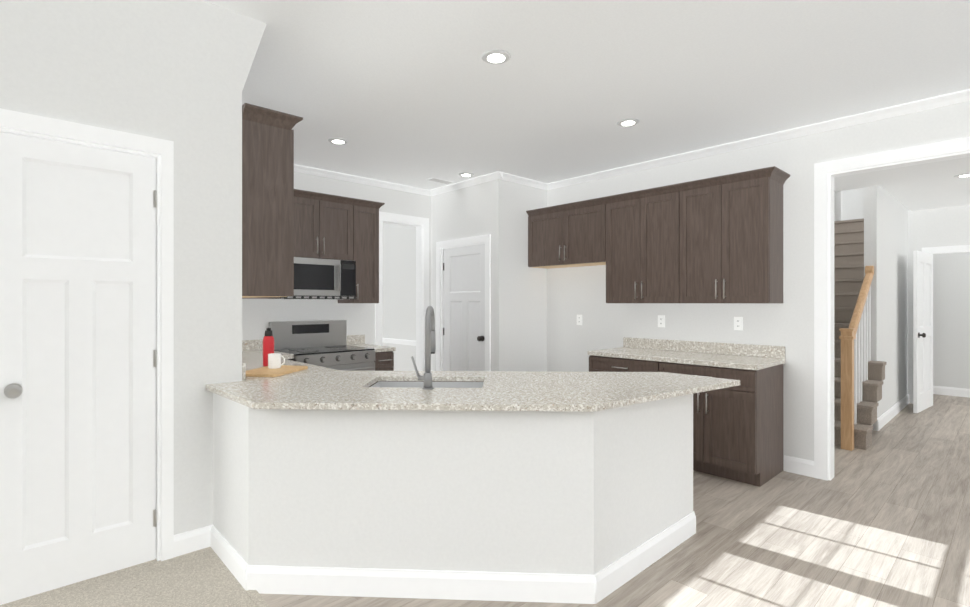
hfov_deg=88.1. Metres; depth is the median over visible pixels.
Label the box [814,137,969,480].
trim
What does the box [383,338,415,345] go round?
chair rail
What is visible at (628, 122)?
recessed light
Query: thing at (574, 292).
wall
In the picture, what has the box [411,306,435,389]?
faucet
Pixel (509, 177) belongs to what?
crown molding
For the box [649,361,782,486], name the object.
base cabinet
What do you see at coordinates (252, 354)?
countertop
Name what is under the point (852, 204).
wall
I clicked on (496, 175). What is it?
crown molding
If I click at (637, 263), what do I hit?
upper cabinet
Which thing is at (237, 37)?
wall
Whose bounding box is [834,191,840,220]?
wall
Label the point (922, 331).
hall door
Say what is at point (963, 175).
recessed light
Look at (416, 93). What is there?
ceiling
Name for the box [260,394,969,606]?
floor
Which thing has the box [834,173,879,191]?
ceiling
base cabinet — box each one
[369,381,466,386]
[374,351,393,370]
[589,355,648,371]
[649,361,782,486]
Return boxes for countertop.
[206,371,739,411]
[242,339,342,380]
[347,335,395,351]
[588,337,784,369]
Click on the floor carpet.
(204, 577)
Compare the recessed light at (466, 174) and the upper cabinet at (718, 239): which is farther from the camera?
the recessed light at (466, 174)
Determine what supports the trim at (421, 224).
attached to the wall at (258, 315)
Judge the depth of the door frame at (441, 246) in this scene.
5.92 m
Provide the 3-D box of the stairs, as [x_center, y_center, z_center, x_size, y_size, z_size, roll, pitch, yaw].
[4.700,0.061,6.450,4.186,2.618,1.053,0,0,-43]
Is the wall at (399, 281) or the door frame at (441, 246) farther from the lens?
the wall at (399, 281)
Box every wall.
[0,0,212,534]
[213,4,266,383]
[213,393,692,574]
[242,172,430,344]
[383,223,415,370]
[431,179,506,370]
[507,181,546,370]
[547,101,969,469]
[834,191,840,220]
[841,188,863,220]
[864,186,907,430]
[908,205,969,403]
[933,252,969,388]
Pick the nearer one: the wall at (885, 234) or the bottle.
the bottle
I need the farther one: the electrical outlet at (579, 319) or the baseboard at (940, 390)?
the baseboard at (940, 390)
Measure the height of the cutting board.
0.018 m
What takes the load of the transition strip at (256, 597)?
on the floor at (883, 520)
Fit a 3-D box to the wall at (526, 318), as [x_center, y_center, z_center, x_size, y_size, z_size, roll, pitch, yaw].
[0.486,-0.060,5.779,0.800,2.860,0.120,0,0,-43]
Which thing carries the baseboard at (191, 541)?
attached to the wall at (142, 67)
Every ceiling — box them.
[204,0,969,189]
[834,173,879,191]
[866,157,969,210]
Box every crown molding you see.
[294,164,429,195]
[430,171,505,195]
[506,173,545,189]
[546,89,969,189]
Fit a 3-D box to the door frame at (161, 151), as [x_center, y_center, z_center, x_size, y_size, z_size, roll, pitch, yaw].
[-1.985,0.255,2.461,0.765,2.230,0.138,0,0,-43]
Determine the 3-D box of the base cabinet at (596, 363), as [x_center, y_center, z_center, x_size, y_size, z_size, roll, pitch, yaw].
[1.471,0.933,4.673,0.630,0.876,0.770,0,0,-43]
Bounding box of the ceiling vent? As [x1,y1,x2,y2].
[427,177,453,183]
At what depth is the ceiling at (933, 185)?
5.26 m
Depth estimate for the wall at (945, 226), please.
6.69 m
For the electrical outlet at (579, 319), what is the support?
attached to the wall at (574, 292)
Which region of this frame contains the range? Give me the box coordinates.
[269,320,374,370]
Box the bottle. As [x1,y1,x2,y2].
[263,328,273,366]
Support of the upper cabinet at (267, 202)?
attached to the wall at (237, 37)
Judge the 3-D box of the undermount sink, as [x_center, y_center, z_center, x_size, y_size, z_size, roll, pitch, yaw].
[-0.338,0.587,2.898,0.652,0.200,0.392,0,0,2]
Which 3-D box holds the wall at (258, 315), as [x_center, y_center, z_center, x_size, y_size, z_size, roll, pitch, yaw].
[-1.756,-0.155,5.324,3.095,3.050,0.120,0,0,-43]
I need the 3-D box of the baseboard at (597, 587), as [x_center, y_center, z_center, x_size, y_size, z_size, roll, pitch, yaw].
[0.454,1.308,2.088,5.650,0.125,5.475,0,0,-43]
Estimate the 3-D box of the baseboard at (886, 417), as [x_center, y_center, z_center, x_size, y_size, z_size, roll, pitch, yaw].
[4.992,1.308,6.108,2.170,0.125,0.015,0,0,-43]
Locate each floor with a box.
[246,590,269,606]
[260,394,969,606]
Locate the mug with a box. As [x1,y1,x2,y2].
[268,353,284,368]
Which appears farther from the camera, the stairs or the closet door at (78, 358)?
the stairs
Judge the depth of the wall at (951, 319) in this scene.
7.40 m
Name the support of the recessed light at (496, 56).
in the ceiling at (416, 93)
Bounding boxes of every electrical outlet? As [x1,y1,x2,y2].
[577,315,581,324]
[658,315,664,326]
[734,317,742,329]
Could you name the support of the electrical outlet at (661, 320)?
attached to the wall at (574, 292)
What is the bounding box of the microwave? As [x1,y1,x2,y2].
[281,257,355,299]
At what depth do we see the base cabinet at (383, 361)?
5.07 m
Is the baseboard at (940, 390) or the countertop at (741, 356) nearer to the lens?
the countertop at (741, 356)
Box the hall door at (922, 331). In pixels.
[913,251,932,412]
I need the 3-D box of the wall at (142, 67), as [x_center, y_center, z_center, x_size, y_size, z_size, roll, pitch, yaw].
[-3.058,-0.155,1.469,4.075,3.050,0.120,0,0,-43]
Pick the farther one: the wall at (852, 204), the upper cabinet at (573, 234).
the wall at (852, 204)
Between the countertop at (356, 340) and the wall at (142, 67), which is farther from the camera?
the countertop at (356, 340)
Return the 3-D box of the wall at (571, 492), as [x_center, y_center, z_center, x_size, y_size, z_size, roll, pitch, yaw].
[-0.143,0.930,2.906,2.145,0.880,1.765,0,0,-43]
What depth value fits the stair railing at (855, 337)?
4.88 m
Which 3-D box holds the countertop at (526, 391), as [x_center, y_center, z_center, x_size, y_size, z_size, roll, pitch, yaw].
[-0.026,0.470,2.871,2.342,0.030,1.973,0,0,-43]
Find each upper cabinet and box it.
[242,103,297,297]
[242,189,384,302]
[526,197,605,268]
[598,186,669,302]
[670,166,785,302]
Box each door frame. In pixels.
[0,108,173,560]
[436,234,490,370]
[922,245,969,253]
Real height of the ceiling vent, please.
0.010 m
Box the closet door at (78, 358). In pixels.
[0,132,156,604]
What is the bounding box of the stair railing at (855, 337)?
[839,266,873,450]
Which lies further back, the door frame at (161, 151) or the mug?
the mug
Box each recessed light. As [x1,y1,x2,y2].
[328,138,347,144]
[458,173,473,176]
[481,50,510,63]
[617,118,638,126]
[954,173,969,177]
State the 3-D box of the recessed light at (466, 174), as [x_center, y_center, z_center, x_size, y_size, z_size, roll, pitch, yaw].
[-0.204,-1.385,5.434,0.168,0.009,0.168,0,0,-43]
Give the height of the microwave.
0.393 m
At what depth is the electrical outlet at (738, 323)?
4.35 m
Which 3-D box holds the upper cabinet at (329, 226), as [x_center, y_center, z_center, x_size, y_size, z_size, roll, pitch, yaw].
[-1.897,-0.531,4.846,1.916,1.072,0.380,0,0,-43]
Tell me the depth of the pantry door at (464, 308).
5.84 m
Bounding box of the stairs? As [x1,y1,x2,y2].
[834,218,886,449]
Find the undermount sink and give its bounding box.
[371,381,483,387]
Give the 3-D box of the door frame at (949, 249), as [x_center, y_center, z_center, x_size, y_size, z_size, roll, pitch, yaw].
[6.248,0.315,6.428,0.138,2.110,0.975,0,0,-43]
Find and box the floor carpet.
[0,547,256,606]
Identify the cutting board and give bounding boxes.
[246,365,307,376]
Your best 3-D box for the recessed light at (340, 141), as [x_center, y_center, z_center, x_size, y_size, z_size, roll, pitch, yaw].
[-1.260,-1.385,4.309,0.168,0.009,0.168,0,0,-43]
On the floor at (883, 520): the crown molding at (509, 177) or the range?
the range
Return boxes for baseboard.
[174,525,211,556]
[210,455,813,603]
[877,394,908,430]
[933,386,969,397]
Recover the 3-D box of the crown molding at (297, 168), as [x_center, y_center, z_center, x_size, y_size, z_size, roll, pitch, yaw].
[-1.345,-1.359,5.584,1.900,0.062,0.062,0,0,-43]
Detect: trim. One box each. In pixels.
[375,211,428,370]
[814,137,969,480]
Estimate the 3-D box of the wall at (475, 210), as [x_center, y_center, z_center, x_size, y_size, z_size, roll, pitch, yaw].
[-0.218,-0.060,5.859,0.120,2.860,1.200,0,0,-43]
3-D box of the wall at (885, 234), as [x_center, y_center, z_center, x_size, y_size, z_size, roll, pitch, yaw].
[5.325,-1.330,6.506,3.200,5.400,0.110,0,0,-43]
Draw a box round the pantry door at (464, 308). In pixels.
[443,244,484,370]
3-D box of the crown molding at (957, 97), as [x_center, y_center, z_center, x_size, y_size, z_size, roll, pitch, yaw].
[2.537,-1.359,3.952,0.062,0.062,5.350,0,0,-43]

